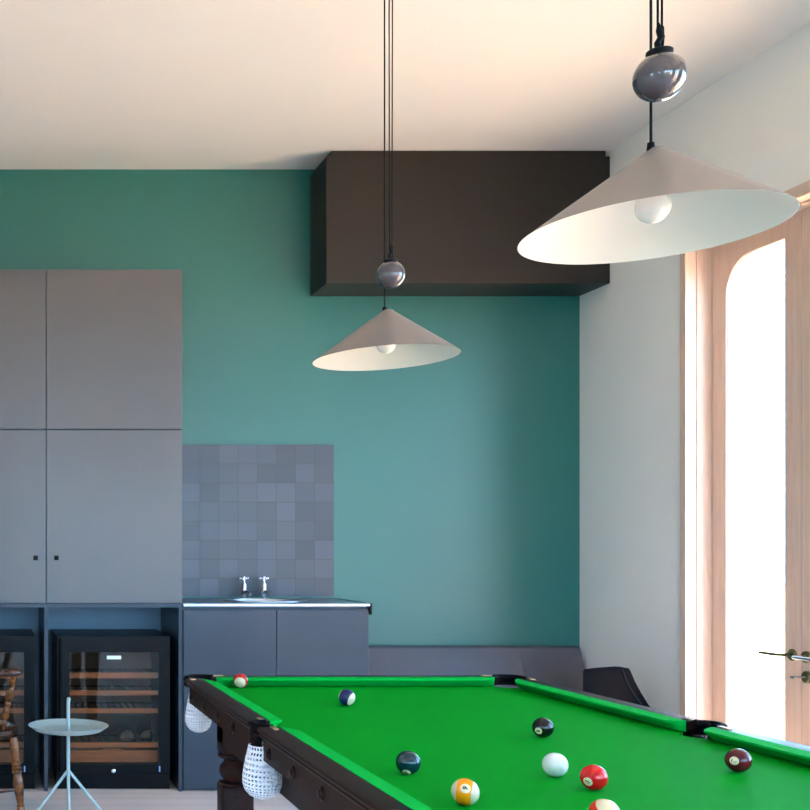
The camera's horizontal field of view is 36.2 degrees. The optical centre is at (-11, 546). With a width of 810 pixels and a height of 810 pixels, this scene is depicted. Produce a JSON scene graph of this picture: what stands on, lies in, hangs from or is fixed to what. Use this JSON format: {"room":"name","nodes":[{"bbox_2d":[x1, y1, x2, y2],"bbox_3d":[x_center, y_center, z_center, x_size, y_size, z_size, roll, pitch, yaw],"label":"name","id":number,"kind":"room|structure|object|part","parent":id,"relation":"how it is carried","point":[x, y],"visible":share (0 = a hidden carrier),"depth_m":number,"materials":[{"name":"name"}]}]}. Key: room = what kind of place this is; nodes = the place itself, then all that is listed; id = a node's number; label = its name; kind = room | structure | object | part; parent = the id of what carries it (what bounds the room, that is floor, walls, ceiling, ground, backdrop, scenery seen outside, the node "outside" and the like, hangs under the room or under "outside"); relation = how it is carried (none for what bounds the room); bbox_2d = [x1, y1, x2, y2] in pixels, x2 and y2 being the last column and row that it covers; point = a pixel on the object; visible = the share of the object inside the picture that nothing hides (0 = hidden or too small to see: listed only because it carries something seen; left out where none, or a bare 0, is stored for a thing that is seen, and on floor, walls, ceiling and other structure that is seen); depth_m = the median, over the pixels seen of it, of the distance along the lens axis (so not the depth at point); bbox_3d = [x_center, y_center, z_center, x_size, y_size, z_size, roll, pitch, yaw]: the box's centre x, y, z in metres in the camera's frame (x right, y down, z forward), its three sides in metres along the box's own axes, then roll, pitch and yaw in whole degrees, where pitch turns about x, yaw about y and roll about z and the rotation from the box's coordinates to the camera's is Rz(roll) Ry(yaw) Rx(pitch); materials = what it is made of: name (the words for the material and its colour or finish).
{"room":"games hall","nodes":[
{"label":"games hall","id":0,"kind":"room"},
{"bbox_2d":[0,768,298,809],"bbox_3d":[-0.090,1.340,1.490,7.460,0.120,10.220,0,0,0],"label":"floor","id":1,"kind":"structure","parent":0,"point":[107,799],"depth_m":5.55,"materials":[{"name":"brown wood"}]},
{"bbox_2d":[0,668,24,809],"bbox_3d":[-0.144,0.892,5.284,0.523,0.781,0.608,0,0,-20],"label":"wooden armchair","id":2,"kind":"object","parent":1,"relation":"on","point":[8,730],"visible":1,"depth_m":5.16,"materials":[{"name":"brown wood"}]},
{"bbox_3d":[-0.100,0.877,5.300,0.430,0.046,0.470,0,0,-20],"label":"seat","id":3,"kind":"part","parent":2,"relation":"part of","materials":[{"name":"brown wood"}]},
{"bbox_3d":[-0.163,0.580,5.277,0.465,0.040,0.608,0,0,-20],"label":"arm rail","id":4,"kind":"part","parent":2,"relation":"part of","materials":[{"name":"brown wood"}]},
{"bbox_3d":[0.129,1.088,5.182,0.064,0.386,0.062,0,0,-20],"label":"leg","id":5,"kind":"part","parent":2,"relation":"part of","materials":[{"name":"brown wood"}]},
{"bbox_2d":[0,629,34,788],"bbox_3d":[-0.061,0.875,6.038,0.596,0.810,0.524,0,0,0],"label":"wine fridge","id":6,"kind":"object","parent":1,"relation":"on","point":[17,646],"visible":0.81,"depth_m":5.82,"materials":[{"name":"black metal"}]},
{"bbox_2d":[0,742,23,747],"bbox_3d":[-0.061,1.054,5.864,0.530,0.028,0.018,0,0,0],"label":"shelf","id":7,"kind":"object","parent":6,"relation":"attached to","point":[2,744],"depth_m":5.85,"materials":[{"name":"brown wood"}]},
{"bbox_2d":[0,708,23,712],"bbox_3d":[-0.061,0.872,5.864,0.530,0.026,0.018,0,0,0],"label":"shelf","id":8,"kind":"object","parent":6,"relation":"attached to","point":[12,710],"depth_m":5.85,"materials":[{"name":"brown wood"}]},
{"bbox_2d":[0,690,23,694],"bbox_3d":[-0.061,0.777,5.864,0.530,0.026,0.018,0,0,0],"label":"shelf","id":9,"kind":"object","parent":6,"relation":"attached to","point":[2,692],"depth_m":5.85,"materials":[{"name":"brown wood"}]},
{"bbox_2d":[0,672,23,677],"bbox_3d":[-0.061,0.684,5.864,0.530,0.030,0.018,0,0,0],"label":"shelf","id":10,"kind":"object","parent":6,"relation":"attached to","point":[22,675],"depth_m":5.85,"materials":[{"name":"brown wood"}]},
{"bbox_3d":[-0.061,1.110,5.864,0.530,0.072,0.018,0,0,0],"label":"drawer","id":11,"kind":"part","parent":6,"relation":"part of","materials":[{"name":"brown wood"}]},
{"bbox_2d":[28,697,108,809],"bbox_3d":[0.373,0.997,5.238,0.382,0.565,0.385,0,0,0],"label":"side table","id":12,"kind":"object","parent":1,"relation":"on","point":[68,727],"visible":1,"depth_m":5.23,"materials":[{"name":"grey metal"}]},
{"bbox_3d":[0.283,1.171,5.207,0.196,0.217,0.017,0,0,-20],"label":"leg","id":13,"kind":"part","parent":12,"relation":"part of","materials":[{"name":"grey metal"}]},
{"bbox_2d":[28,719,108,735],"bbox_3d":[0.373,0.861,5.240,0.382,0.027,0.382,0,0,0],"label":"tabletop","id":14,"kind":"object","parent":12,"relation":"on","point":[61,727],"depth_m":5.30,"materials":[{"name":"grey"}]},
{"bbox_3d":[0.368,1.171,5.144,0.017,0.217,0.196,0,0,3],"label":"leg","id":15,"kind":"part","parent":12,"relation":"part of","materials":[{"name":"grey metal"}]},
{"bbox_3d":[0.463,1.171,5.207,0.196,0.217,0.017,0,0,20],"label":"leg","id":16,"kind":"part","parent":12,"relation":"part of","materials":[{"name":"grey metal"}]},
{"bbox_2d":[0,270,181,790],"bbox_3d":[0.294,-0.086,6.061,1.425,2.733,0.634,0,0,0],"label":"tall cabinet","id":17,"kind":"object","parent":1,"relation":"on","point":[91,360],"visible":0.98,"depth_m":5.76,"materials":[{"name":"wood"}]},
{"bbox_3d":[-0.062,-1.036,5.770,0.708,0.835,0.020,0,0,0],"label":"door","id":18,"kind":"part","parent":17,"relation":"part of","materials":[{"name":"grey paint"}]},
{"bbox_3d":[-0.062,-0.160,5.770,0.708,0.905,0.020,0,0,0],"label":"door","id":19,"kind":"part","parent":17,"relation":"part of","materials":[{"name":"grey paint"}]},
{"bbox_3d":[0.652,-1.036,5.770,0.711,0.835,0.020,0,0,0],"label":"door","id":20,"kind":"part","parent":17,"relation":"part of","materials":[{"name":"grey paint"}]},
{"bbox_3d":[0.652,-0.160,5.770,0.711,0.905,0.020,0,0,0],"label":"door","id":21,"kind":"part","parent":17,"relation":"part of","materials":[{"name":"grey paint"}]},
{"bbox_2d":[52,629,169,788],"bbox_3d":[0.651,0.875,6.038,0.596,0.810,0.524,0,0,0],"label":"wine fridge","id":22,"kind":"object","parent":1,"relation":"on","point":[113,677],"visible":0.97,"depth_m":5.86,"materials":[{"name":"black glass"}]},
{"bbox_2d":[69,690,157,694],"bbox_3d":[0.651,0.777,5.864,0.530,0.026,0.018,0,0,0],"label":"shelf","id":23,"kind":"object","parent":22,"relation":"attached to","point":[71,692],"depth_m":5.85,"materials":[{"name":"brown wood"}]},
{"bbox_2d":[69,672,157,677],"bbox_3d":[0.651,0.684,5.864,0.530,0.030,0.018,0,0,0],"label":"shelf","id":24,"kind":"object","parent":22,"relation":"attached to","point":[71,674],"depth_m":5.85,"materials":[{"name":"brown wood"}]},
{"bbox_2d":[70,742,157,747],"bbox_3d":[0.651,1.054,5.864,0.530,0.028,0.018,0,0,0],"label":"shelf","id":25,"kind":"object","parent":22,"relation":"attached to","point":[72,744],"depth_m":5.85,"materials":[{"name":"brown wood"}]},
{"bbox_2d":[70,708,157,712],"bbox_3d":[0.651,0.872,5.864,0.530,0.026,0.018,0,0,0],"label":"shelf","id":26,"kind":"object","parent":22,"relation":"attached to","point":[72,710],"depth_m":5.85,"materials":[{"name":"brown wood"}]},
{"bbox_3d":[0.653,0.583,5.798,0.075,0.019,0.003,0,0,0],"label":"label plate","id":27,"kind":"part","parent":22,"relation":"part of","materials":[{"name":"white plastic"}]},
{"bbox_3d":[0.651,1.110,5.864,0.530,0.072,0.018,0,0,0],"label":"drawer","id":28,"kind":"part","parent":22,"relation":"part of","materials":[{"name":"brown wood"}]},
{"bbox_2d":[116,724,133,741],"bbox_3d":[0.736,1.018,6.045,0.074,0.074,0.290,0,0,0],"label":"wine bottle","id":29,"kind":"object","parent":22,"relation":"on","point":[125,734],"visible":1,"depth_m":5.90,"materials":[{"name":"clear glass"}]},
{"bbox_2d":[136,724,153,741],"bbox_3d":[0.846,1.018,6.045,0.074,0.074,0.290,0,0,0],"label":"wine bottle","id":30,"kind":"object","parent":22,"relation":"on","point":[143,731],"visible":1,"depth_m":5.90,"materials":[{"name":"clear glass"}]},
{"bbox_2d":[182,606,367,789],"bbox_3d":[1.498,0.795,6.069,0.972,0.966,0.617,0,0,0],"label":"base cabinet","id":31,"kind":"object","parent":1,"relation":"on","point":[216,640],"visible":0.5,"depth_m":5.76,"materials":[{"name":"wood"}]},
{"bbox_3d":[1.256,0.799,5.771,0.486,0.938,0.020,0,0,0],"label":"door","id":32,"kind":"part","parent":31,"relation":"part of","materials":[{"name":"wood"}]},
{"bbox_2d":[182,598,371,614],"bbox_3d":[1.505,0.325,6.065,0.986,0.060,0.626,0,0,0],"label":"countertop","id":33,"kind":"structure","parent":31,"relation":"on","point":[185,601],"depth_m":5.78,"materials":[{"name":"silver metal"}]},
{"bbox_2d":[239,576,251,597],"bbox_3d":[1.446,0.231,6.225,0.060,0.132,0.134,0,0,0],"label":"tap","id":34,"kind":"object","parent":33,"relation":"on","point":[244,591],"visible":0.98,"depth_m":6.25,"materials":[{"name":"silver metal"}]},
{"bbox_3d":[1.453,0.257,6.206,0.020,0.032,0.097,0,0,-9],"label":"spout","id":35,"kind":"part","parent":34,"relation":"part of","materials":[{"name":"silver metal"}]},
{"bbox_2d":[223,598,306,601],"bbox_3d":[1.512,0.371,6.060,0.456,0.165,0.350,0,0,0],"label":"sink","id":36,"kind":"object","parent":33,"relation":"in","point":[229,599],"visible":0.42,"depth_m":6.18,"materials":[{"name":"silver metal"}]},
{"bbox_2d":[259,576,271,597],"bbox_3d":[1.560,0.231,6.225,0.060,0.132,0.134,0,0,0],"label":"tap","id":37,"kind":"object","parent":33,"relation":"on","point":[264,591],"visible":1,"depth_m":6.25,"materials":[{"name":"silver metal"}]},
{"bbox_3d":[1.567,0.257,6.206,0.020,0.032,0.097,0,0,-9],"label":"spout","id":38,"kind":"part","parent":37,"relation":"part of","materials":[{"name":"silver metal"}]},
{"bbox_3d":[1.992,0.325,6.065,0.011,0.060,0.626,0,0,0],"label":"panel","id":39,"kind":"part","parent":33,"relation":"part of","materials":[{"name":"black plastic"}]},
{"bbox_3d":[1.742,0.799,5.771,0.480,0.938,0.020,0,0,0],"label":"door","id":40,"kind":"part","parent":31,"relation":"part of","materials":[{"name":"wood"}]},
{"bbox_2d":[368,646,584,690],"bbox_3d":[2.701,0.924,6.101,1.382,0.711,0.542,0,0,0],"label":"bench","id":41,"kind":"object","parent":1,"relation":"on","point":[558,665],"visible":0.1,"depth_m":6.28,"materials":[{"name":"grey leather"}]},
{"bbox_2d":[183,674,809,809],"bbox_3d":[1.207,0.853,2.672,1.185,0.855,2.036,0,0,0],"label":"pool table","id":42,"kind":"object","parent":1,"relation":"on","point":[294,733],"visible":0.98,"depth_m":2.55,"materials":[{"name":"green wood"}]},
{"bbox_3d":[0.664,0.442,3.157,0.054,0.024,0.880,0,0,0],"label":"rail","id":43,"kind":"part","parent":42,"relation":"part of","materials":[{"name":"brown wood"}]},
{"bbox_3d":[0.758,0.891,3.400,0.108,0.777,0.108,0,0,0],"label":"leg","id":44,"kind":"part","parent":42,"relation":"part of","materials":[{"name":"brown wood"}]},
{"bbox_2d":[233,673,247,687],"bbox_3d":[0.813,0.434,3.570,0.048,0.048,0.048,0,0,19],"label":"ball","id":45,"kind":"object","parent":42,"relation":"on","point":[240,680],"visible":1,"depth_m":3.55,"materials":[{"name":"plastic"}]},
{"bbox_2d":[203,679,281,726],"bbox_3d":[0.711,0.443,3.153,0.038,0.028,0.864,0,0,0],"label":"cushion","id":46,"kind":"object","parent":42,"relation":"on","point":[252,708],"depth_m":3.03,"materials":[{"name":"green fabric"}]},
{"bbox_3d":[1.207,0.556,2.672,0.992,0.095,1.550,0,0,0],"label":"under frame","id":47,"kind":"part","parent":42,"relation":"part of","materials":[{"name":"brown wood"}]},
{"bbox_3d":[0.664,0.442,2.187,0.054,0.024,0.880,0,0,0],"label":"rail","id":48,"kind":"part","parent":42,"relation":"part of","materials":[{"name":"brown wood"}]},
{"bbox_2d":[338,689,354,705],"bbox_3d":[1.030,0.434,3.176,0.048,0.048,0.048,0,0,26],"label":"ball","id":49,"kind":"object","parent":42,"relation":"on","point":[346,697],"visible":1,"depth_m":3.16,"materials":[{"name":"blue plastic"}]},
{"bbox_3d":[1.207,0.442,3.663,0.950,0.024,0.054,0,0,0],"label":"rail","id":50,"kind":"part","parent":42,"relation":"part of","materials":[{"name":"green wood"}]},
{"bbox_2d":[216,677,494,685],"bbox_3d":[1.207,0.443,3.615,0.918,0.028,0.039,0,0,0],"label":"cushion","id":51,"kind":"object","parent":42,"relation":"on","point":[226,681],"depth_m":3.61,"materials":[{"name":"green fabric"}]},
{"bbox_2d":[280,727,430,809],"bbox_3d":[0.711,0.443,2.191,0.038,0.028,0.864,0,0,0],"label":"cushion","id":52,"kind":"object","parent":42,"relation":"on","point":[388,791],"depth_m":2.10,"materials":[{"name":"green fabric"}]},
{"bbox_2d":[396,751,420,774],"bbox_3d":[0.842,0.434,2.214,0.048,0.048,0.048,0,0,0],"label":"ball","id":53,"kind":"object","parent":42,"relation":"on","point":[407,762],"visible":1,"depth_m":2.20,"materials":[{"name":"teal plastic"}]},
{"bbox_2d":[451,778,479,805],"bbox_3d":[0.842,0.434,1.949,0.048,0.048,0.048,0,0,22],"label":"ball","id":54,"kind":"object","parent":42,"relation":"on","point":[464,791],"visible":1,"depth_m":1.93,"materials":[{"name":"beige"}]},
{"bbox_2d":[460,784,470,792],"bbox_3d":[0.834,0.424,1.930,0.017,0.015,0.008,0,0,23],"label":"number","id":55,"kind":"object","parent":54,"relation":"on","point":[464,788],"depth_m":1.93,"materials":[{"name":"black"}]},
{"bbox_2d":[532,718,553,737],"bbox_3d":[1.329,0.434,2.643,0.048,0.048,0.048,0,0,0],"label":"ball","id":56,"kind":"object","parent":42,"relation":"on","point":[542,727],"visible":1,"depth_m":2.63,"materials":[{"name":"black plastic"}]},
{"bbox_2d":[535,727,541,733],"bbox_3d":[1.312,0.439,2.630,0.004,0.016,0.017,0,0,-39],"label":"number","id":57,"kind":"object","parent":56,"relation":"attached to","point":[538,730],"depth_m":2.63,"materials":[{"name":"black"}]},
{"bbox_2d":[542,753,568,776],"bbox_3d":[1.126,0.434,2.192,0.048,0.048,0.048,0,0,0],"label":"ball","id":58,"kind":"object","parent":42,"relation":"on","point":[553,764],"visible":1,"depth_m":2.18,"materials":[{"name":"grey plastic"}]},
{"bbox_2d":[579,764,607,789],"bbox_3d":[1.137,0.434,2.072,0.048,0.048,0.048,0,0,0],"label":"ball","id":59,"kind":"object","parent":42,"relation":"on","point":[593,777],"visible":1,"depth_m":2.06,"materials":[{"name":"red plastic"}]},
{"bbox_2d":[583,777,591,785],"bbox_3d":[1.119,0.439,2.060,0.004,0.016,0.017,0,0,-36],"label":"number","id":60,"kind":"object","parent":59,"relation":"attached to","point":[587,781],"depth_m":2.06,"materials":[{"name":"black"}]},
{"bbox_2d":[515,679,685,731],"bbox_3d":[1.703,0.443,3.153,0.038,0.028,0.864,0,0,0],"label":"cushion","id":61,"kind":"object","parent":42,"relation":"on","point":[540,689],"depth_m":3.04,"materials":[{"name":"green fabric"}]},
{"bbox_2d":[588,799,619,809],"bbox_3d":[0.999,0.434,1.789,0.048,0.048,0.048,0,0,22],"label":"ball","id":62,"kind":"object","parent":42,"relation":"on","point":[600,804],"visible":1,"depth_m":1.78,"materials":[{"name":"plastic"}]},
{"bbox_3d":[1.750,0.442,3.157,0.054,0.024,0.880,0,0,0],"label":"rail","id":63,"kind":"part","parent":42,"relation":"part of","materials":[{"name":"brown wood"}]},
{"bbox_3d":[1.741,0.428,2.607,0.012,0.003,0.039,0,0,0],"label":"brass plate","id":64,"kind":"part","parent":42,"relation":"part of","materials":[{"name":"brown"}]},
{"bbox_2d":[724,748,752,771],"bbox_3d":[1.522,0.434,2.237,0.048,0.048,0.048,0,0,0],"label":"ball","id":65,"kind":"object","parent":42,"relation":"on","point":[737,760],"visible":1,"depth_m":2.22,"materials":[{"name":"red plastic"}]},
{"bbox_2d":[730,757,738,764],"bbox_3d":[1.504,0.432,2.223,0.002,0.017,0.017,0,0,-38],"label":"number","id":66,"kind":"object","parent":65,"relation":"attached to","point":[733,760],"depth_m":2.22,"materials":[{"name":"black"}]},
{"bbox_2d":[704,727,809,765],"bbox_3d":[1.703,0.443,2.191,0.038,0.028,0.864,0,0,0],"label":"cushion","id":67,"kind":"object","parent":42,"relation":"on","point":[800,755],"depth_m":2.43,"materials":[{"name":"green fabric"}]},
{"bbox_3d":[1.750,0.442,2.187,0.054,0.024,0.880,0,0,0],"label":"rail","id":68,"kind":"part","parent":42,"relation":"part of","materials":[{"name":"brown wood"}]},
{"bbox_2d":[583,666,706,738],"bbox_3d":[3.170,0.946,5.365,0.360,0.669,0.530,0,0,0],"label":"armchair","id":69,"kind":"object","parent":1,"relation":"on","point":[614,682],"visible":0.2,"depth_m":5.55,"materials":[{"name":"black leather"}]},
{"bbox_3d":[3.170,0.780,5.590,0.360,0.339,0.080,0,0,0],"label":"backrest","id":70,"kind":"part","parent":69,"relation":"part of","materials":[{"name":"black leather"}]},
{"bbox_2d":[0,169,579,647],"bbox_3d":[-0.090,-0.455,6.490,7.460,3.470,0.220,0,0,0],"label":"wall","id":71,"kind":"structure","parent":0,"point":[457,478],"depth_m":6.38,"materials":[{"name":"teal paint"}]},
{"bbox_2d":[182,445,333,595],"bbox_3d":[1.499,-0.153,6.373,0.980,0.878,0.012,0,0,0],"label":"backsplash","id":72,"kind":"structure","parent":71,"relation":"attached to","point":[253,512],"depth_m":6.37,"materials":[{"name":"tile"}]},
{"bbox_2d":[310,151,609,295],"bbox_3d":[2.636,-1.821,6.221,1.563,0.734,0.314,0,0,0],"label":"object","id":73,"kind":"object","parent":71,"relation":"attached to","point":[461,218],"visible":0.96,"depth_m":6.06,"materials":[{"name":"brown paint"}]},
{"bbox_2d":[0,0,809,168],"bbox_3d":[-0.090,-2.265,1.490,7.460,0.150,10.220,0,0,0],"label":"ceiling","id":74,"kind":"structure","parent":0,"point":[85,84],"depth_m":5.08,"materials":[{"name":"paint"}]},
{"bbox_2d":[312,0,460,370],"bbox_3d":[1.172,-1.371,3.262,0.416,1.636,0.416,0,0,0],"label":"pendant lamp","id":75,"kind":"object","parent":74,"relation":"hanging from","point":[389,340],"visible":1,"depth_m":3.23,"materials":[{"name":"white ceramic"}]},
{"bbox_3d":[1.171,-1.429,3.265,0.014,1.461,0.014,0,0,0],"label":"power cord","id":76,"kind":"part","parent":75,"relation":"part of","materials":[{"name":"black plastic"}]},
{"bbox_3d":[1.175,-0.610,3.263,0.055,0.072,0.055,0,0,0],"label":"bulb","id":77,"kind":"part","parent":75,"relation":"part of","materials":[{"name":"white glass"}]},
{"bbox_3d":[1.172,-0.628,3.262,0.416,0.150,0.416,0,0,0],"label":"lamp shade","id":78,"kind":"part","parent":75,"relation":"part of","materials":[{"name":"white metal"}]},
{"bbox_3d":[1.172,-1.520,3.229,0.004,1.280,0.004,0,0,-22],"label":"lift cord","id":79,"kind":"part","parent":75,"relation":"part of","materials":[{"name":"black fabric"}]},
{"bbox_3d":[1.180,-1.520,3.229,0.005,1.280,0.004,0,0,0],"label":"lift cord","id":80,"kind":"part","parent":75,"relation":"part of","materials":[{"name":"black plastic"}]},
{"bbox_2d":[517,0,800,264],"bbox_3d":[1.139,-1.364,1.896,0.416,1.651,0.416,0,0,0],"label":"pendant lamp","id":81,"kind":"object","parent":74,"relation":"hanging from","point":[665,202],"visible":1,"depth_m":1.90,"materials":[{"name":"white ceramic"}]},
{"bbox_3d":[1.141,-1.422,1.899,0.014,1.476,0.014,0,0,0],"label":"power cord","id":82,"kind":"part","parent":81,"relation":"part of","materials":[{"name":"black plastic"}]},
{"bbox_3d":[1.143,-0.595,1.897,0.055,0.072,0.055,0,0,0],"label":"bulb","id":83,"kind":"part","parent":81,"relation":"part of","materials":[{"name":"white glass"}]},
{"bbox_3d":[1.131,-1.519,1.863,0.004,1.283,0.004,0,0,-22],"label":"lift cord","id":84,"kind":"part","parent":81,"relation":"part of","materials":[{"name":"black plastic"}]},
{"bbox_3d":[1.139,-0.613,1.896,0.416,0.150,0.416,0,0,0],"label":"lamp shade","id":85,"kind":"part","parent":81,"relation":"part of","materials":[{"name":"white metal"}]},
{"bbox_3d":[1.139,-1.519,1.863,0.005,1.283,0.004,0,0,0],"label":"lift cord","id":86,"kind":"part","parent":81,"relation":"part of","materials":[{"name":"black plastic"}]},
{"bbox_2d":[580,22,809,714],"bbox_3d":[3.530,-0.455,1.490,0.220,3.470,9.780,0,0,0],"label":"wall","id":87,"kind":"structure","parent":0,"point":[753,123],"depth_m":5.71,"materials":[{"name":"white paint"}]},
{"bbox_2d":[680,180,809,720],"bbox_3d":[3.510,-0.121,4.785,0.220,2.803,1.280,0,0,0],"label":"trim","id":88,"kind":"structure","parent":87,"relation":"attached to","point":[696,267],"depth_m":5.38,"materials":[{"name":"brown wood"}]},
{"bbox_2d":[713,211,801,743],"bbox_3d":[3.522,-0.100,5.086,0.116,2.740,0.588,0,0,0],"label":"door","id":89,"kind":"structure","parent":87,"relation":"in","point":[729,259],"depth_m":5.27,"materials":[{"name":"brown wood"}]},
{"bbox_3d":[3.497,0.475,4.897,0.066,0.015,0.126,0,0,0],"label":"lever handle","id":90,"kind":"part","parent":89,"relation":"part of","materials":[{"name":"brown metal"}]},
{"bbox_2d":[790,207,809,745],"bbox_3d":[3.522,-0.100,4.489,0.116,2.740,0.598,0,0,0],"label":"door","id":91,"kind":"structure","parent":87,"relation":"in","point":[805,656],"depth_m":4.76,"materials":[{"name":"brown wood"}]},
{"bbox_3d":[3.497,0.477,4.705,0.066,0.015,0.126,0,0,0],"label":"lever handle","id":92,"kind":"part","parent":91,"relation":"part of","materials":[{"name":"silver metal"}]},
{"label":"outside","id":93,"kind":"structure","parent":0,"visible":0},
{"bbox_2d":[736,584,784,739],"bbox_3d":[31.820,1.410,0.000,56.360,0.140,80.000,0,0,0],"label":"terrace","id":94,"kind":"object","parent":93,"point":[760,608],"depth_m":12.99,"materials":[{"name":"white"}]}
]}

